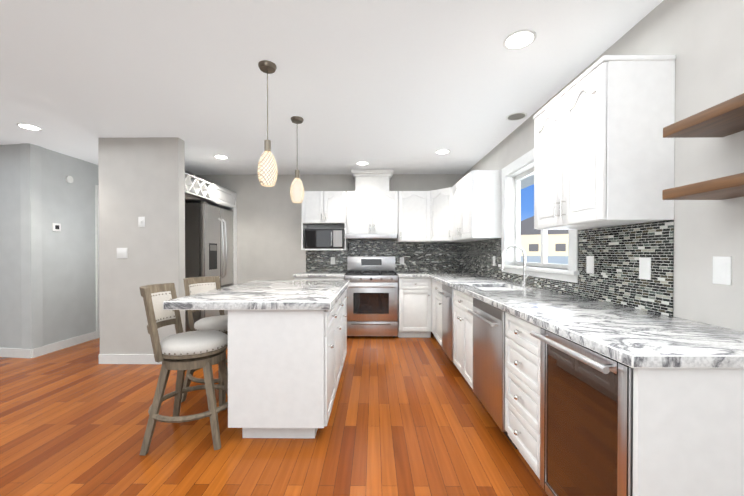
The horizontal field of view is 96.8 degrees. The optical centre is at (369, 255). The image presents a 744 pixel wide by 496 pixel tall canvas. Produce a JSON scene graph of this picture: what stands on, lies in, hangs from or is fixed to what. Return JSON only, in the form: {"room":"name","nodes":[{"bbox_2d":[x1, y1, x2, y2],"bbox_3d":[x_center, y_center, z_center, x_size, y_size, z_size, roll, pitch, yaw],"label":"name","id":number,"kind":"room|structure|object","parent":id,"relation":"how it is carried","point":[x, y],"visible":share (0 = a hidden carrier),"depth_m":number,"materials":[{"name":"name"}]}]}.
{"room":"kitchen","nodes":[
{"label":"kitchen","id":0,"kind":"room"},
{"bbox_2d":[0,144,42,348],"bbox_3d":[-5.623,-0.056,4.132,3.400,2.500,0.120,0,0,8],"label":"wall","id":1,"kind":"structure","parent":0,"point":[10,278],"depth_m":3.89,"materials":[{"name":"grey paint"}]},
{"bbox_2d":[0,348,31,357],"bbox_3d":[-5.632,1.142,4.075,3.400,0.105,0.015,0,0,8],"label":"baseboard","id":2,"kind":"structure","parent":1,"relation":"attached to","point":[15,353],"depth_m":3.87,"materials":[{"name":"white wood"}]},
{"bbox_2d":[20,143,98,348],"bbox_3d":[-3.996,-0.060,4.687,0.120,2.500,1.680,0,0,1],"label":"wall","id":3,"kind":"structure","parent":0,"point":[69,286],"depth_m":4.24,"materials":[{"name":"grey paint"}]},
{"bbox_2d":[52,223,60,230],"bbox_3d":[-3.931,-0.356,4.144,0.022,0.100,0.100,0,0,1],"label":"thermostat","id":4,"kind":"object","parent":3,"relation":"attached to","point":[56,226],"visible":0.96,"depth_m":4.13,"materials":[{"name":"white plastic"}]},
{"bbox_2d":[32,331,96,357],"bbox_3d":[-3.933,1.141,4.301,0.015,0.105,0.890,0,0,1],"label":"baseboard","id":5,"kind":"structure","parent":3,"relation":"attached to","point":[52,347],"depth_m":4.23,"materials":[{"name":"white wood"}]},
{"bbox_2d":[65,176,72,182],"bbox_3d":[-3.928,-0.997,4.318,0.024,0.090,0.090,0,0,1],"label":"smoke detector","id":6,"kind":"object","parent":3,"relation":"attached to","point":[68,179],"visible":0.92,"depth_m":4.30,"materials":[{"name":"white plastic"}]},
{"bbox_2d":[95,185,99,337],"bbox_3d":[-3.922,0.087,5.057,0.020,2.200,0.640,0,0,1],"label":"door frame","id":7,"kind":"structure","parent":3,"relation":"attached to","point":[97,251],"depth_m":4.75,"materials":[{"name":"white wood"}]},
{"bbox_2d":[98,137,184,353],"bbox_3d":[-2.552,-0.052,3.710,0.890,2.500,0.120,0,0,1],"label":"wall","id":8,"kind":"structure","parent":0,"point":[142,177],"depth_m":3.65,"materials":[{"name":"grey paint"}]},
{"bbox_2d":[117,248,127,257],"bbox_3d":[-2.738,-0.027,3.648,0.118,0.116,0.008,0,0,1],"label":"light switch","id":9,"kind":"object","parent":8,"relation":"attached to","point":[121,252],"visible":1,"depth_m":3.65,"materials":[{"name":"white plastic"}]},
{"bbox_2d":[99,354,161,363],"bbox_3d":[-2.545,1.145,3.713,0.905,0.105,0.135,0,0,1],"label":"baseboard","id":10,"kind":"structure","parent":8,"relation":"attached to","point":[126,358],"depth_m":3.65,"materials":[{"name":"white wood"}]},
{"bbox_2d":[138,217,144,226],"bbox_3d":[-2.518,-0.371,3.640,0.072,0.116,0.014,0,0,1],"label":"light switch","id":11,"kind":"object","parent":8,"relation":"attached to","point":[141,221],"visible":1,"depth_m":3.64,"materials":[{"name":"white plastic"}]},
{"bbox_2d":[0,332,547,495],"bbox_3d":[-2.119,1.254,1.766,10.200,0.080,10.200,0,0,1],"label":"floor","id":12,"kind":"structure","parent":0,"point":[410,416],"depth_m":2.17,"materials":[{"name":"brown wood"}]},
{"bbox_2d":[139,283,227,455],"bbox_3d":[-1.219,0.708,2.251,0.580,1.016,0.529,0,0,1],"label":"bar stool","id":13,"kind":"object","parent":12,"relation":"on","point":[180,351],"visible":0.94,"depth_m":2.10,"materials":[{"name":"brown wood"}]},
{"bbox_2d":[181,276,227,409],"bbox_3d":[-1.285,0.703,2.852,0.607,1.016,0.592,0,0,1],"label":"bar stool","id":14,"kind":"object","parent":12,"relation":"on","point":[194,285],"visible":0.4,"depth_m":2.74,"materials":[{"name":"brown wood"}]},
{"bbox_2d":[185,201,232,331],"bbox_3d":[-2.506,0.234,4.817,0.818,1.910,0.910,0,0,1],"label":"refrigerator","id":15,"kind":"object","parent":12,"relation":"on","point":[208,239],"visible":0.48,"depth_m":4.45,"materials":[{"name":"silver metal"}]},
{"bbox_2d":[185,171,236,284],"bbox_3d":[-2.555,0.091,4.591,0.755,2.200,1.598,0,0,1],"label":"surround","id":16,"kind":"object","parent":12,"relation":"on","point":[198,189],"visible":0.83,"depth_m":4.63,"materials":[{"name":"white wood"}]},
{"bbox_2d":[163,280,349,437],"bbox_3d":[-0.768,0.745,2.917,1.077,0.920,1.640,0,0,1],"label":"kitchen island","id":17,"kind":"object","parent":12,"relation":"on","point":[287,346],"visible":1,"depth_m":2.13,"materials":[{"name":"white wood"}]},
{"bbox_2d":[293,272,345,279],"bbox_3d":[-0.727,0.727,5.026,0.720,0.920,0.696,0,0,1],"label":"base cabinet","id":18,"kind":"object","parent":12,"relation":"on","point":[320,276],"visible":0.17,"depth_m":4.71,"materials":[{"name":"white stone"}]},
{"bbox_2d":[344,256,397,337],"bbox_3d":[0.022,0.602,4.991,0.766,1.170,0.691,0,0,1],"label":"range","id":19,"kind":"object","parent":12,"relation":"on","point":[372,299],"visible":0.92,"depth_m":4.71,"materials":[{"name":"silver metal"}]},
{"bbox_2d":[396,272,427,337],"bbox_3d":[0.653,0.747,5.030,0.469,0.880,0.658,0,0,1],"label":"base cabinet","id":20,"kind":"object","parent":12,"relation":"on","point":[412,286],"depth_m":4.71,"materials":[{"name":"white wood"}]},
{"bbox_2d":[428,276,431,337],"bbox_3d":[1.167,0.751,4.540,0.687,0.880,0.349,0,0,1],"label":"base cabinet","id":21,"kind":"object","parent":12,"relation":"on","point":[429,277],"depth_m":4.70,"materials":[{"name":"white wood"}]},
{"bbox_2d":[428,272,467,275],"bbox_3d":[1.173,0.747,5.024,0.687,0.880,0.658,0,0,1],"label":"countertop","id":22,"kind":"structure","parent":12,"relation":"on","point":[429,273],"depth_m":4.71,"materials":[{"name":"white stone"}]},
{"bbox_2d":[432,276,499,345],"bbox_3d":[1.182,0.754,4.136,0.649,0.880,0.577,0,0,1],"label":"base cabinet","id":23,"kind":"object","parent":12,"relation":"on","point":[437,281],"depth_m":4.08,"materials":[{"name":"white wood"}]},
{"bbox_2d":[438,284,454,364],"bbox_3d":[1.125,0.762,3.602,0.682,0.874,0.481,0,0,1],"label":"dishwasher","id":24,"kind":"object","parent":23,"relation":"in","point":[446,293],"visible":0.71,"depth_m":3.56,"materials":[{"name":"silver metal"}]},
{"bbox_2d":[452,284,559,388],"bbox_3d":[1.169,0.764,3.006,0.649,0.880,0.697,0,0,1],"label":"base cabinet","id":25,"kind":"object","parent":12,"relation":"on","point":[499,296],"depth_m":2.81,"materials":[{"name":"white wood"}]},
{"bbox_2d":[468,297,517,448],"bbox_3d":[1.111,0.772,2.348,0.682,0.874,0.608,0,0,1],"label":"dishwasher","id":26,"kind":"object","parent":25,"relation":"in","point":[489,336],"visible":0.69,"depth_m":2.25,"materials":[{"name":"silver metal"}]},
{"bbox_2d":[501,245,529,286],"bbox_3d":[1.319,0.093,2.982,0.239,0.381,0.118,0,0,1],"label":"faucet","id":27,"kind":"object","parent":25,"relation":"on","point":[524,281],"visible":1,"depth_m":3.01,"materials":[{"name":"silver metal"}]},
{"bbox_2d":[500,308,683,495],"bbox_3d":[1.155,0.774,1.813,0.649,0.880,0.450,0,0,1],"label":"base cabinet","id":28,"kind":"object","parent":12,"relation":"on","point":[652,346],"depth_m":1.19,"materials":[{"name":"white wood"}]},
{"bbox_2d":[530,327,632,495],"bbox_3d":[1.096,0.781,1.309,0.688,0.874,0.547,0,0,1],"label":"wine cooler","id":29,"kind":"object","parent":28,"relation":"in","point":[586,421],"visible":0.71,"depth_m":1.26,"materials":[{"name":"silver metal"}]},
{"bbox_2d":[196,174,463,283],"bbox_3d":[-1.202,-0.066,5.435,5.450,2.500,0.120,0,0,1],"label":"wall","id":30,"kind":"structure","parent":0,"point":[269,220],"depth_m":5.38,"materials":[{"name":"grey paint"}]},
{"bbox_2d":[301,191,340,224],"bbox_3d":[-0.700,-0.739,5.192,0.680,0.490,0.340,0,0,1],"label":"upper cabinet","id":31,"kind":"object","parent":30,"relation":"attached to","point":[318,207],"depth_m":5.03,"materials":[{"name":"white wood"}]},
{"bbox_2d":[304,228,344,248],"bbox_3d":[-0.701,-0.260,5.163,0.600,0.310,0.310,0,0,1],"label":"microwave","id":32,"kind":"object","parent":31,"relation":"in","point":[332,238],"visible":0.98,"depth_m":5.04,"materials":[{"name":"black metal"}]},
{"bbox_2d":[341,189,392,233],"bbox_3d":[0.006,-0.654,5.184,0.848,0.660,0.340,0,0,1],"label":"upper cabinet","id":33,"kind":"object","parent":30,"relation":"attached to","point":[363,211],"depth_m":5.02,"materials":[{"name":"white wood"}]},
{"bbox_2d":[345,234,396,239],"bbox_3d":[0.024,-0.286,5.112,0.766,0.072,0.470,0,0,1],"label":"range hood","id":34,"kind":"object","parent":33,"relation":"attached to","point":[370,236],"visible":1,"depth_m":4.88,"materials":[{"name":"silver metal"}]},
{"bbox_2d":[353,169,388,188],"bbox_3d":[0.040,-1.149,5.205,0.520,0.328,0.290,0,0,1],"label":"upper cabinet","id":35,"kind":"object","parent":30,"relation":"attached to","point":[364,178],"depth_m":5.06,"materials":[{"name":"white wood"}]},
{"bbox_2d":[306,240,462,271],"bbox_3d":[0.236,0.009,5.353,2.549,0.510,0.008,0,0,1],"label":"tile backsplash","id":36,"kind":"structure","parent":30,"relation":"attached to","point":[433,256],"depth_m":5.35,"materials":[{"name":"tile"}]},
{"bbox_2d":[393,191,424,241],"bbox_3d":[0.665,-0.599,5.159,0.586,0.770,0.376,0,0,1],"label":"upper cabinet","id":37,"kind":"object","parent":30,"relation":"attached to","point":[408,206],"depth_m":5.01,"materials":[{"name":"white wood"}]},
{"bbox_2d":[0,0,662,188],"bbox_3d":[-2.119,-1.336,1.745,10.200,0.100,10.200,0,0,1],"label":"ceiling","id":38,"kind":"structure","parent":0,"point":[405,86],"depth_m":2.35,"materials":[{"name":"white paint"}]},
{"bbox_2d":[16,123,42,130],"bbox_3d":[-3.432,-1.296,3.330,0.186,0.006,0.186,0,0,1],"label":"recessed light","id":39,"kind":"object","parent":38,"relation":"in","point":[29,127],"visible":0.98,"depth_m":3.33,"materials":[{"name":"white"}]},
{"bbox_2d":[213,155,228,158],"bbox_3d":[-1.970,-1.304,4.373,0.186,0.006,0.186,0,0,1],"label":"recessed light","id":40,"kind":"object","parent":38,"relation":"in","point":[220,156],"visible":0.96,"depth_m":4.38,"materials":[{"name":"white"}]},
{"bbox_2d":[258,60,277,186],"bbox_3d":[-0.694,-0.882,2.242,0.132,0.814,0.132,0,0,1],"label":"pendant light","id":41,"kind":"object","parent":38,"relation":"hanging from","point":[267,170],"visible":0.98,"depth_m":2.21,"materials":[{"name":"beige glass"}]},
{"bbox_2d":[290,116,303,202],"bbox_3d":[-0.689,-0.900,3.132,0.132,0.794,0.132,0,0,1],"label":"pendant light","id":42,"kind":"object","parent":38,"relation":"hanging from","point":[297,191],"visible":1,"depth_m":3.10,"materials":[{"name":"beige glass"}]},
{"bbox_2d":[356,161,368,164],"bbox_3d":[-0.106,-1.307,4.682,0.186,0.006,0.186,0,0,1],"label":"recessed light","id":43,"kind":"object","parent":38,"relation":"in","point":[362,163],"visible":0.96,"depth_m":4.68,"materials":[{"name":"white"}]},
{"bbox_2d":[435,149,449,153],"bbox_3d":[0.918,-1.302,4.151,0.186,0.006,0.186,0,0,1],"label":"recessed light","id":44,"kind":"object","parent":38,"relation":"in","point":[444,151],"visible":0.94,"depth_m":4.13,"materials":[{"name":"white"}]},
{"bbox_2d":[506,112,526,120],"bbox_3d":[1.366,-1.294,3.075,0.186,0.006,0.186,0,0,1],"label":"recessed light","id":45,"kind":"object","parent":38,"relation":"in","point":[516,116],"visible":1,"depth_m":3.07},
{"bbox_2d":[503,29,536,49],"bbox_3d":[0.893,-1.285,1.971,0.186,0.006,0.186,0,0,1],"label":"recessed light","id":46,"kind":"object","parent":38,"relation":"in","point":[520,39],"visible":1,"depth_m":1.96,"materials":[{"name":"white"}]},
{"bbox_2d":[464,0,743,330],"bbox_3d":[1.542,-0.030,1.039,0.140,2.500,8.850,0,0,1],"label":"wall","id":47,"kind":"structure","parent":0,"point":[702,41],"depth_m":1.48,"materials":[{"name":"grey paint"}]},
{"bbox_2d":[425,188,464,241],"bbox_3d":[1.188,-0.598,4.998,0.656,0.770,0.686,0,0,1],"label":"upper cabinet","id":48,"kind":"object","parent":47,"relation":"attached to","point":[436,201],"depth_m":4.91,"materials":[{"name":"white wood"}]},
{"bbox_2d":[449,180,460,240],"bbox_3d":[1.323,-0.593,4.467,0.373,0.770,0.576,0,0,1],"label":"upper cabinet","id":49,"kind":"object","parent":47,"relation":"attached to","point":[455,191],"depth_m":4.53,"materials":[{"name":"white wood"}]},
{"bbox_2d":[461,170,501,240],"bbox_3d":[1.335,-0.590,4.028,0.340,0.770,0.533,0,0,1],"label":"upper cabinet","id":50,"kind":"object","parent":47,"relation":"attached to","point":[467,207],"depth_m":3.76,"materials":[{"name":"white wood"}]},
{"bbox_2d":[498,148,578,282],"bbox_3d":[1.533,-0.389,3.031,0.175,1.155,1.420,0,0,1],"label":"window","id":51,"kind":"structure","parent":47,"relation":"in","point":[517,170],"depth_m":3.36,"materials":[{"name":"white wood"}]},
{"bbox_2d":[463,220,673,315],"bbox_3d":[1.494,0.041,3.470,0.008,0.478,3.729,0,0,1],"label":"tile backsplash","id":52,"kind":"structure","parent":47,"relation":"attached to","point":[617,252],"depth_m":1.97,"materials":[{"name":"tile"}]},
{"bbox_2d":[586,256,593,273],"bbox_3d":[1.472,0.060,2.205,0.008,0.116,0.072,0,0,1],"label":"electrical outlet","id":53,"kind":"object","parent":52,"relation":"attached to","point":[589,264],"visible":1,"depth_m":2.20,"materials":[{"name":"white plastic"}]},
{"bbox_2d":[639,258,650,279],"bbox_3d":[1.466,0.069,1.760,0.008,0.116,0.072,0,0,1],"label":"electrical outlet","id":54,"kind":"object","parent":52,"relation":"attached to","point":[644,268],"visible":1,"depth_m":1.75,"materials":[{"name":"white plastic"}]},
{"bbox_2d":[533,55,675,229],"bbox_3d":[1.294,-0.575,1.952,0.373,0.795,0.710,0,0,1],"label":"upper cabinet","id":55,"kind":"object","parent":47,"relation":"attached to","point":[603,152],"visible":1,"depth_m":1.61,"materials":[{"name":"white wood"}]},
{"bbox_2d":[662,173,743,199],"bbox_3d":[1.343,-0.248,0.724,0.248,0.042,1.320,0,0,1],"label":"floating shelf","id":56,"kind":"object","parent":47,"relation":"attached to","point":[727,187],"visible":1,"depth_m":1.23,"materials":[{"name":"brown wood"}]},
{"bbox_2d":[663,93,743,137],"bbox_3d":[1.343,-0.508,0.722,0.248,0.042,1.320,0,0,1],"label":"floating shelf","id":57,"kind":"object","parent":47,"relation":"attached to","point":[724,118],"visible":1,"depth_m":1.25,"materials":[{"name":"brown wood"}]},
{"bbox_2d":[713,256,731,284],"bbox_3d":[1.472,0.062,1.381,0.008,0.116,0.072,0,0,1],"label":"electrical outlet","id":58,"kind":"object","parent":47,"relation":"attached to","point":[722,270],"visible":1,"depth_m":1.37,"materials":[{"name":"white plastic"}]},
{"label":"outside","id":59,"kind":"structure","parent":0,"visible":0},
{"bbox_2d":[521,184,533,220],"bbox_3d":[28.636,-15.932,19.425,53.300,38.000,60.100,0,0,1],"label":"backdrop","id":60,"kind":"structure","parent":59,"point":[530,210],"depth_m":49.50,"materials":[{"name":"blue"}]},
{"bbox_2d":[520,216,567,263],"bbox_3d":[28.335,-1.012,19.501,52.700,6.160,59.000,0,0,1],"label":"houses","id":61,"kind":"structure","parent":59,"point":[529,247],"depth_m":26.19,"materials":[{"name":"white"}]}
]}

